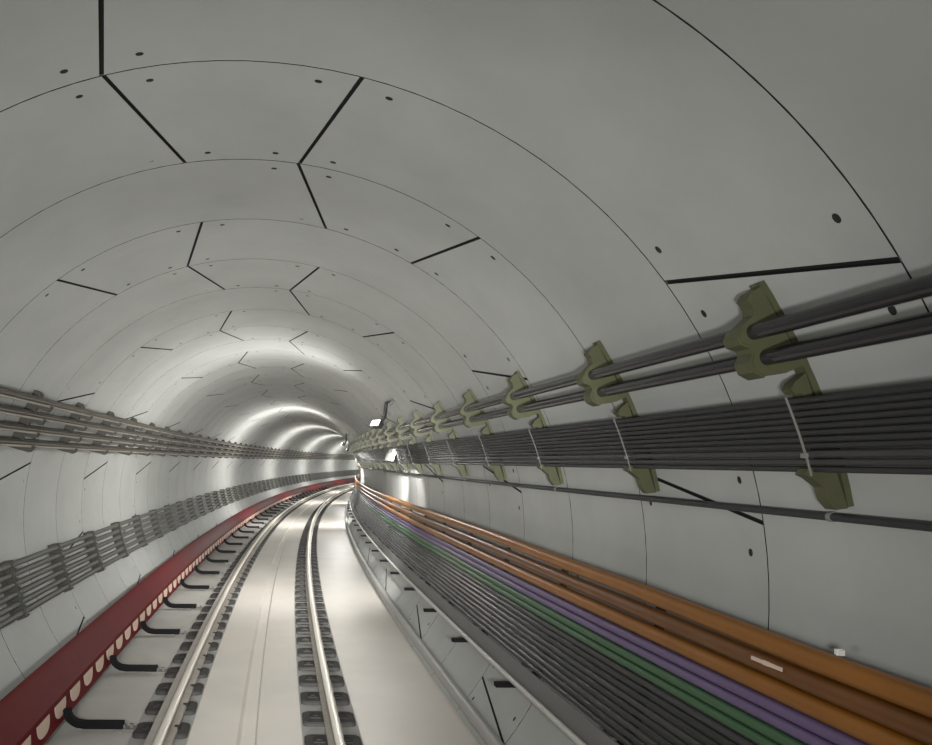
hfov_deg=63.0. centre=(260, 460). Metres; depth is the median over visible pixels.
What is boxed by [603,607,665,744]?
rack
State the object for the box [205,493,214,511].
rack
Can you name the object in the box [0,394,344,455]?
cable
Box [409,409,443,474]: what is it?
bracket
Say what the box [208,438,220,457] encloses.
bracket
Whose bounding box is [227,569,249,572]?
pad
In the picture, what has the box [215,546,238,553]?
support
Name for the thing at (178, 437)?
bracket
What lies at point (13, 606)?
cable
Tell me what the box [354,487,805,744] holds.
cable
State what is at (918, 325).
cable
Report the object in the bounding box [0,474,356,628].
cable
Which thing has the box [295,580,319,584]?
pad
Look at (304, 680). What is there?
pad
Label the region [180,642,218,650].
pad
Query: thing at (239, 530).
support
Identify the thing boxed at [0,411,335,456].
cable
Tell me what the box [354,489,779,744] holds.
cable
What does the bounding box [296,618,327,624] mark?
pad
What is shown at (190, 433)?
bracket
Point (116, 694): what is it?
track bed
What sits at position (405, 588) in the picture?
rack
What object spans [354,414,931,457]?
power cable
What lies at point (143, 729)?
pad
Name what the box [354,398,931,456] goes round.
power cable
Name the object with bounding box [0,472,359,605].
cable
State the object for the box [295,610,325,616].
pad
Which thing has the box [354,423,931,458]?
power cable
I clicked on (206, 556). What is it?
support
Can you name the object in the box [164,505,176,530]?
rack
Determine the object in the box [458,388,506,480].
bracket
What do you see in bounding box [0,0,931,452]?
ceiling
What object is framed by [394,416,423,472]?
bracket
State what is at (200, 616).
pad
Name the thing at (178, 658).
pad
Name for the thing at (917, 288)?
cable
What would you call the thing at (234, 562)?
pad
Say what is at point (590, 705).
cable
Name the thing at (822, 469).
power cable
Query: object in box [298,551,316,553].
pad
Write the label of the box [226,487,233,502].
rack
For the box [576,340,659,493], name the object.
bracket
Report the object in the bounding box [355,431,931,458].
power cable
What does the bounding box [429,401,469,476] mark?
bracket
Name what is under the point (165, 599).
support
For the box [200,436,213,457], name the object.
bracket
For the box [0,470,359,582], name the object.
cable
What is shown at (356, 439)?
bracket
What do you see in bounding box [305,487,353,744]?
rail
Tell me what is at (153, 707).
pad
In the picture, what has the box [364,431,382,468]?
bracket
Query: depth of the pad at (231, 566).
16.74 m
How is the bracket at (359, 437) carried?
attached to the wall at (863, 591)
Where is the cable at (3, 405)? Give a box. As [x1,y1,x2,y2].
[0,404,353,456]
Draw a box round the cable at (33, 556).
[0,470,354,572]
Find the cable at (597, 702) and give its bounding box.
[352,495,659,744]
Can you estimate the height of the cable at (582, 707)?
0.041 m
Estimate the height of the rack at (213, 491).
0.651 m
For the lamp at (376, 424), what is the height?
0.484 m
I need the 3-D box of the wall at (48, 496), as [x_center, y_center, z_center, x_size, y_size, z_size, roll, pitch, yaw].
[8.187,1.097,47.903,22.341,4.778,107.808,0,0,0]
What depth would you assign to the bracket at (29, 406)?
7.69 m
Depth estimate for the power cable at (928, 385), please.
3.35 m
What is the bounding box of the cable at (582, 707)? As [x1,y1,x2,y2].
[351,495,634,744]
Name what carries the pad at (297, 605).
on the trim at (303, 708)
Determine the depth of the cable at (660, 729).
5.28 m
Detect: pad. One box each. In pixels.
[133,722,189,738]
[145,701,197,715]
[155,683,203,695]
[165,667,208,678]
[173,654,213,663]
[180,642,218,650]
[186,631,222,638]
[192,622,225,628]
[197,613,229,619]
[202,606,232,611]
[206,599,235,604]
[210,593,237,597]
[214,587,240,591]
[217,582,242,586]
[221,577,244,581]
[224,573,247,576]
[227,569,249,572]
[229,565,251,568]
[232,561,252,564]
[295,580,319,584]
[295,585,320,589]
[295,590,321,595]
[295,596,322,601]
[295,603,324,608]
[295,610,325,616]
[296,563,317,566]
[296,567,317,570]
[296,571,318,574]
[296,575,318,579]
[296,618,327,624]
[296,627,330,634]
[296,637,332,644]
[297,557,316,559]
[297,560,316,563]
[297,648,335,657]
[298,548,315,550]
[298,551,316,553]
[298,554,316,556]
[298,660,339,670]
[299,675,343,686]
[300,692,349,705]
[302,711,355,726]
[304,734,361,744]
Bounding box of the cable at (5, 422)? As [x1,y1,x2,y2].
[0,421,349,457]
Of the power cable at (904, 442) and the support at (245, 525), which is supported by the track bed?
the support at (245, 525)
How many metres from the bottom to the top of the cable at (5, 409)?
0.054 m
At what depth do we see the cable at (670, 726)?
5.12 m
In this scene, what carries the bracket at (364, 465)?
attached to the wall at (863, 591)
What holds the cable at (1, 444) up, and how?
on the bracket
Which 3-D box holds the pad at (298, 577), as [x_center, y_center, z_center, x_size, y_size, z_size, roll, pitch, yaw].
[0.999,2.469,15.278,0.500,0.062,0.330,0,0,3]
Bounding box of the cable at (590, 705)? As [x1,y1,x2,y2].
[352,498,646,744]
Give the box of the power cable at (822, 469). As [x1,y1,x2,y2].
[355,461,931,474]
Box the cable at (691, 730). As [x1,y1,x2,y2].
[353,489,720,744]
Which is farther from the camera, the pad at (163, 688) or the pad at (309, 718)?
the pad at (163, 688)
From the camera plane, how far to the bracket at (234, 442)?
28.62 m
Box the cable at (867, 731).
[354,477,925,744]
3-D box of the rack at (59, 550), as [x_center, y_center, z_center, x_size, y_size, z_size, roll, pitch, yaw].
[-2.602,1.393,9.356,0.325,0.651,0.090,0,0,2]
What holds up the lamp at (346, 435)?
attached to the wall at (863, 591)
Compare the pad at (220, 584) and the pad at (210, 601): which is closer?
the pad at (210, 601)
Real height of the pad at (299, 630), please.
0.062 m
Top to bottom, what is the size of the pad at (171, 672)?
0.062 m
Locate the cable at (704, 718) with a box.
[354,491,756,744]
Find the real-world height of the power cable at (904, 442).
0.026 m
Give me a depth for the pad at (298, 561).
17.57 m
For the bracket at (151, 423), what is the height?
0.666 m
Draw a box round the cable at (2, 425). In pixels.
[0,423,338,457]
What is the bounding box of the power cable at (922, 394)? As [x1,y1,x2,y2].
[354,390,931,455]
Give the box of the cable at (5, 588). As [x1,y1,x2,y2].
[0,471,359,593]
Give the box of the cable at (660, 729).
[353,495,688,744]
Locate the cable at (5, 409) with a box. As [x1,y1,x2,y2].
[0,406,350,456]
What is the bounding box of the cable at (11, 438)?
[0,436,331,458]
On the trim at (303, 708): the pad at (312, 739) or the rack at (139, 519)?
the pad at (312, 739)
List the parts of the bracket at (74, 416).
wall plate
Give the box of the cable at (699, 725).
[354,492,738,744]
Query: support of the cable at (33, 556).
on the rack at (12, 569)
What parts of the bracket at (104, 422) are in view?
wall plate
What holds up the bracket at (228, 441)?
attached to the wall at (48, 496)
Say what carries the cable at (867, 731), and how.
on the rack
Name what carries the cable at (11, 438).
on the bracket
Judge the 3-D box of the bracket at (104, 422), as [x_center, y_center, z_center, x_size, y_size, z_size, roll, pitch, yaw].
[-2.355,-0.427,10.942,0.479,0.666,0.120,0,0,2]
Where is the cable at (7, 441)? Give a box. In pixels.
[0,439,317,458]
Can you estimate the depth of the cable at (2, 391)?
9.74 m
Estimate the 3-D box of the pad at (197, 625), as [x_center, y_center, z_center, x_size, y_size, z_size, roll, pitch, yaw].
[-0.773,2.469,10.829,0.500,0.062,0.330,0,0,2]
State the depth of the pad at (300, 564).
16.93 m
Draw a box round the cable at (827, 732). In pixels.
[354,478,868,744]
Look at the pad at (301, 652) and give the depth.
9.23 m
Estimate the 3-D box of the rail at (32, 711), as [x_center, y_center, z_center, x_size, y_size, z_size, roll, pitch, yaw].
[7.908,2.163,49.836,20.153,0.485,104.708,0,0,0]
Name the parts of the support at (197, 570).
curved arm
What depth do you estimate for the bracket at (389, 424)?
13.65 m
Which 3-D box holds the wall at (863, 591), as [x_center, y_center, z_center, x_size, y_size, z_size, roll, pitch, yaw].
[10.731,1.117,47.416,22.261,4.738,106.713,0,0,0]
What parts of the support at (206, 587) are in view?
curved arm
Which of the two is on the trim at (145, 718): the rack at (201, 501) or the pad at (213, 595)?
the pad at (213, 595)
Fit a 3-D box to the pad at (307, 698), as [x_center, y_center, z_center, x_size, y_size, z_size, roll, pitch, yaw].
[0.671,2.469,7.508,0.500,0.062,0.330,0,0,2]
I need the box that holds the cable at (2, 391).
[0,389,352,455]
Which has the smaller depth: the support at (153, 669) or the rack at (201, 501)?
the support at (153, 669)
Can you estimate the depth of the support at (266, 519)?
30.08 m
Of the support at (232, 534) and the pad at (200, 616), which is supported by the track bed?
the support at (232, 534)
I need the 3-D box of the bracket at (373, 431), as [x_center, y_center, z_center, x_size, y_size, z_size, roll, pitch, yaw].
[2.769,-0.280,16.703,0.500,0.975,0.120,0,0,10]
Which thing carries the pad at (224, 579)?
on the trim at (145, 718)
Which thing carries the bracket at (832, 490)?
attached to the wall at (863, 591)
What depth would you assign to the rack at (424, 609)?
9.11 m
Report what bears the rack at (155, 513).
attached to the wall at (48, 496)
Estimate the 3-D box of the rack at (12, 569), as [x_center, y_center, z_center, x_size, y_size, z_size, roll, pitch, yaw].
[-2.653,1.393,7.721,0.325,0.651,0.090,0,0,2]
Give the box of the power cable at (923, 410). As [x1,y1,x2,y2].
[355,407,931,456]
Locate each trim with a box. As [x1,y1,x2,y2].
[127,485,351,744]
[294,491,363,744]
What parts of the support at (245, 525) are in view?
curved arm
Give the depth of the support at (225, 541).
21.07 m
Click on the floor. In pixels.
(250, 696)
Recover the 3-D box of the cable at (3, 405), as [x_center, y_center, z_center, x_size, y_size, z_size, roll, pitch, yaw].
[7.410,-0.514,49.913,19.996,0.062,104.869,0,0,0]
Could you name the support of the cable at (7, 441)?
on the bracket
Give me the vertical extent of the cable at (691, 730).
0.041 m
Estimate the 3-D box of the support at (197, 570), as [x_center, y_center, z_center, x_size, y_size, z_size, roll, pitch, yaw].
[-1.105,2.399,15.690,0.690,0.214,0.100,0,0,3]
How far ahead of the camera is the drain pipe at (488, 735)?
8.12 m
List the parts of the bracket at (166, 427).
wall plate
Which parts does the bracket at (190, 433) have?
wall plate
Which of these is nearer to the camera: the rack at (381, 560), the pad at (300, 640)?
the pad at (300, 640)
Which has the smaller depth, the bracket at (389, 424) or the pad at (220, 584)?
the bracket at (389, 424)
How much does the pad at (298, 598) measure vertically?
0.062 m
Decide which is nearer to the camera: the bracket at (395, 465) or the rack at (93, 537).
the rack at (93, 537)
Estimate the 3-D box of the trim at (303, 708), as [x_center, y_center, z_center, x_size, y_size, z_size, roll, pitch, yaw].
[10.413,2.513,49.384,20.222,0.026,103.758,0,0,0]
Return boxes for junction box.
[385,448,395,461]
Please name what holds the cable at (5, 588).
on the rack at (12, 569)
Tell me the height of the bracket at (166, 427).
0.666 m
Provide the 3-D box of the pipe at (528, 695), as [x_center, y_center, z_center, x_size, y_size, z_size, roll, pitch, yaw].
[3.471,1.861,21.501,1.124,0.045,48.032,0,0,5]
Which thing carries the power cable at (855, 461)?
attached to the bracket at (832, 490)
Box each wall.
[0,325,359,699]
[346,57,931,744]
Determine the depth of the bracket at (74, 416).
9.30 m
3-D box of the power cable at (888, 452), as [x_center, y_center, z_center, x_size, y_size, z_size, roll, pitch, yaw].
[3.719,-0.030,21.481,1.112,0.035,47.986,0,0,5]
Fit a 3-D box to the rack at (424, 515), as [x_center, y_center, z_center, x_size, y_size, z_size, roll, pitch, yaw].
[2.508,1.468,12.165,0.610,1.099,0.070,0,0,3]
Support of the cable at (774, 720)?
attached to the wall at (863, 591)
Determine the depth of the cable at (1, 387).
10.19 m
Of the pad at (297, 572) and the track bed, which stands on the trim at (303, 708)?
the pad at (297, 572)
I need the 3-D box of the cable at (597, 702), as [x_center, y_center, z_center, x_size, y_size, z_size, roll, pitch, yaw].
[3.598,1.602,21.490,1.120,0.041,48.009,0,0,5]
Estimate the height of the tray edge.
0.143 m
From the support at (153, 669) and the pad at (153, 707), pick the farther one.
the support at (153, 669)
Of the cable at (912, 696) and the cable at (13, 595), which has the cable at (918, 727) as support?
the cable at (912, 696)
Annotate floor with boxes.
[127,485,479,744]
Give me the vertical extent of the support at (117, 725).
0.214 m
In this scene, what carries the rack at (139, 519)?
attached to the wall at (48, 496)
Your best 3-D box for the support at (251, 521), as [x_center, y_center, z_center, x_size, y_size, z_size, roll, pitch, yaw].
[-0.080,2.399,28.310,0.690,0.214,0.100,0,0,6]
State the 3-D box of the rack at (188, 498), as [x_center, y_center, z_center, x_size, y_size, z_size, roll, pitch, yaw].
[-1.969,1.393,20.785,0.325,0.651,0.090,0,0,4]
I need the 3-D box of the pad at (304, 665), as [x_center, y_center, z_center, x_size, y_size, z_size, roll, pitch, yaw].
[0.707,2.469,8.704,0.500,0.062,0.330,0,0,2]
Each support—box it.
[63,707,137,732]
[110,655,167,674]
[141,621,187,636]
[163,597,202,610]
[180,579,214,590]
[194,566,223,575]
[205,555,232,563]
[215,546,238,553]
[224,539,245,545]
[231,533,251,539]
[238,527,256,533]
[244,523,261,528]
[250,519,266,523]
[255,515,269,520]
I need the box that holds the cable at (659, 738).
[352,492,673,744]
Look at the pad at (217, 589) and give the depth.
13.75 m
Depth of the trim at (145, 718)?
8.14 m
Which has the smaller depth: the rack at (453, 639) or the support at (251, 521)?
the rack at (453, 639)
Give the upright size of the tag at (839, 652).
0.026 m
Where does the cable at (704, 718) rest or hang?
attached to the wall at (863, 591)
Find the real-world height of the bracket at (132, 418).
0.666 m
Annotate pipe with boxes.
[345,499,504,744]
[349,493,586,744]
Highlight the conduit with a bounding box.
[358,465,931,531]
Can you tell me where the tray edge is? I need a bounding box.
[350,494,619,744]
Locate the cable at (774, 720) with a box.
[354,479,835,744]
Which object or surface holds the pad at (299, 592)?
on the trim at (303, 708)
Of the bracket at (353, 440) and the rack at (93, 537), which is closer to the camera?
the rack at (93, 537)
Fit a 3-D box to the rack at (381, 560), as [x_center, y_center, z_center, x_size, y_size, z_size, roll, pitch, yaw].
[2.581,1.468,13.680,0.610,1.099,0.070,0,0,3]
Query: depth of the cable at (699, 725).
4.82 m
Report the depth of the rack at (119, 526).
12.60 m
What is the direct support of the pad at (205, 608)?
on the trim at (145, 718)
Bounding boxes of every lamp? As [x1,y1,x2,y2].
[341,434,348,445]
[371,399,394,428]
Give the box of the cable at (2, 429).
[0,427,320,457]
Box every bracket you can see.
[9,390,53,451]
[58,402,92,453]
[92,411,121,454]
[118,417,142,455]
[138,422,159,455]
[155,426,174,456]
[169,430,186,456]
[181,432,196,456]
[191,435,205,457]
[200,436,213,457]
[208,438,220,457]
[216,440,227,457]
[223,441,233,457]
[229,442,239,457]
[351,440,363,466]
[352,438,365,466]
[354,437,369,466]
[357,435,372,467]
[360,433,377,467]
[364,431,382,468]
[369,429,389,469]
[375,428,398,470]
[384,421,409,471]
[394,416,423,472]
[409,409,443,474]
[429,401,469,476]
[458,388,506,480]
[502,370,563,484]
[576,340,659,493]
[722,280,853,509]
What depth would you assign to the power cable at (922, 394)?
3.36 m
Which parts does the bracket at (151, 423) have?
wall plate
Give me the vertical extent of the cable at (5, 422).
0.062 m
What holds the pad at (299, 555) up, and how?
on the trim at (303, 708)
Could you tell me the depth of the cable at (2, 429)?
9.84 m
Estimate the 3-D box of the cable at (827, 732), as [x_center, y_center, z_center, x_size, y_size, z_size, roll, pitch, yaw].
[3.716,1.116,21.481,1.135,0.057,47.989,0,0,5]
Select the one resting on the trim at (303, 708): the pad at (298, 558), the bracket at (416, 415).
the pad at (298, 558)
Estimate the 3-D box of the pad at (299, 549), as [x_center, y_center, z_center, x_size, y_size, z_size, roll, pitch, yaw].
[1.313,2.481,20.054,0.500,0.039,0.330,0,0,4]
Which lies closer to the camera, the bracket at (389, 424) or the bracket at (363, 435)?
the bracket at (389, 424)
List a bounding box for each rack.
[0,560,29,619]
[47,543,73,592]
[83,531,104,572]
[110,522,128,558]
[132,515,147,546]
[149,509,163,537]
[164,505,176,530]
[176,501,187,524]
[187,498,197,519]
[196,495,205,515]
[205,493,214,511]
[213,491,220,508]
[220,489,227,505]
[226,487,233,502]
[380,509,411,565]
[390,515,426,573]
[404,523,445,593]
[423,533,472,616]
[451,547,510,646]
[494,569,568,691]
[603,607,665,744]
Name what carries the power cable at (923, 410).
attached to the bracket at (832, 490)
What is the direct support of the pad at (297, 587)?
on the trim at (303, 708)
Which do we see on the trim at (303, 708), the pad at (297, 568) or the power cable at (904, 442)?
the pad at (297, 568)
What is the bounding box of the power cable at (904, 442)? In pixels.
[355,438,931,459]
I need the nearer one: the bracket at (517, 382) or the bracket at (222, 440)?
the bracket at (517, 382)
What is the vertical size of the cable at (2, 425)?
0.054 m
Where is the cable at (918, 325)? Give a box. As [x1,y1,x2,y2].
[350,311,931,453]
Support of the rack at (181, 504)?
attached to the wall at (48, 496)
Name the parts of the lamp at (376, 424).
glass, arm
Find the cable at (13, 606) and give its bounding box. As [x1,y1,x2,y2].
[0,473,359,616]
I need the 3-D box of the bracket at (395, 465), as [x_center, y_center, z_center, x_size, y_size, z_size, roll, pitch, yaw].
[2.679,-0.280,15.190,0.500,0.975,0.120,0,0,10]
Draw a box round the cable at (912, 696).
[355,474,931,718]
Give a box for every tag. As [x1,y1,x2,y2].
[751,655,782,671]
[834,649,844,655]
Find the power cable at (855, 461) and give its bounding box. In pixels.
[362,458,931,465]
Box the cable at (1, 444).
[0,443,354,459]
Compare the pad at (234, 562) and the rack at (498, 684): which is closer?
the rack at (498, 684)
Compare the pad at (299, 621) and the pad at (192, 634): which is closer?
the pad at (192, 634)
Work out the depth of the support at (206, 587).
13.86 m
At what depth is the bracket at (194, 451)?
20.58 m
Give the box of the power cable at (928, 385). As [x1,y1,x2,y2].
[353,382,931,455]
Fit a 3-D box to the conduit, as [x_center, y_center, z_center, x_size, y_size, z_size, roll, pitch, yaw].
[3.874,0.244,21.468,1.114,0.044,47.959,0,0,5]
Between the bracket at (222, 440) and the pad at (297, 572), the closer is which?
the pad at (297, 572)
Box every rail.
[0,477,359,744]
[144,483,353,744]
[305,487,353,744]
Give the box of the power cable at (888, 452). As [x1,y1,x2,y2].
[355,448,931,460]
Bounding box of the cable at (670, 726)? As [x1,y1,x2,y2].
[353,493,704,744]
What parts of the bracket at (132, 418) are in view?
wall plate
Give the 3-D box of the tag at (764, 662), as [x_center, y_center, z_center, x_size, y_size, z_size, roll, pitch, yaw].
[2.303,0.921,3.270,0.007,0.022,0.200,0,0,1]
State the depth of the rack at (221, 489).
27.27 m
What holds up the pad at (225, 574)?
on the trim at (145, 718)
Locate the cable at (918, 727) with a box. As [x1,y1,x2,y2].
[354,476,931,744]
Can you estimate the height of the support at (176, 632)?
0.214 m
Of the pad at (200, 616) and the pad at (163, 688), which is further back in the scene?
the pad at (200, 616)
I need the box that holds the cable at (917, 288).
[349,273,931,452]
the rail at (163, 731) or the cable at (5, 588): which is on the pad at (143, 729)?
the rail at (163, 731)
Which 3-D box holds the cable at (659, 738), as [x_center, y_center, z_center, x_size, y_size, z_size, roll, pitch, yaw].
[3.614,1.558,21.489,1.120,0.041,48.006,0,0,5]
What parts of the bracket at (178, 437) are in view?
wall plate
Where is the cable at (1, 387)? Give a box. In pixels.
[0,386,341,454]
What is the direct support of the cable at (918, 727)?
on the cable at (867, 731)
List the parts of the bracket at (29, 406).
wall plate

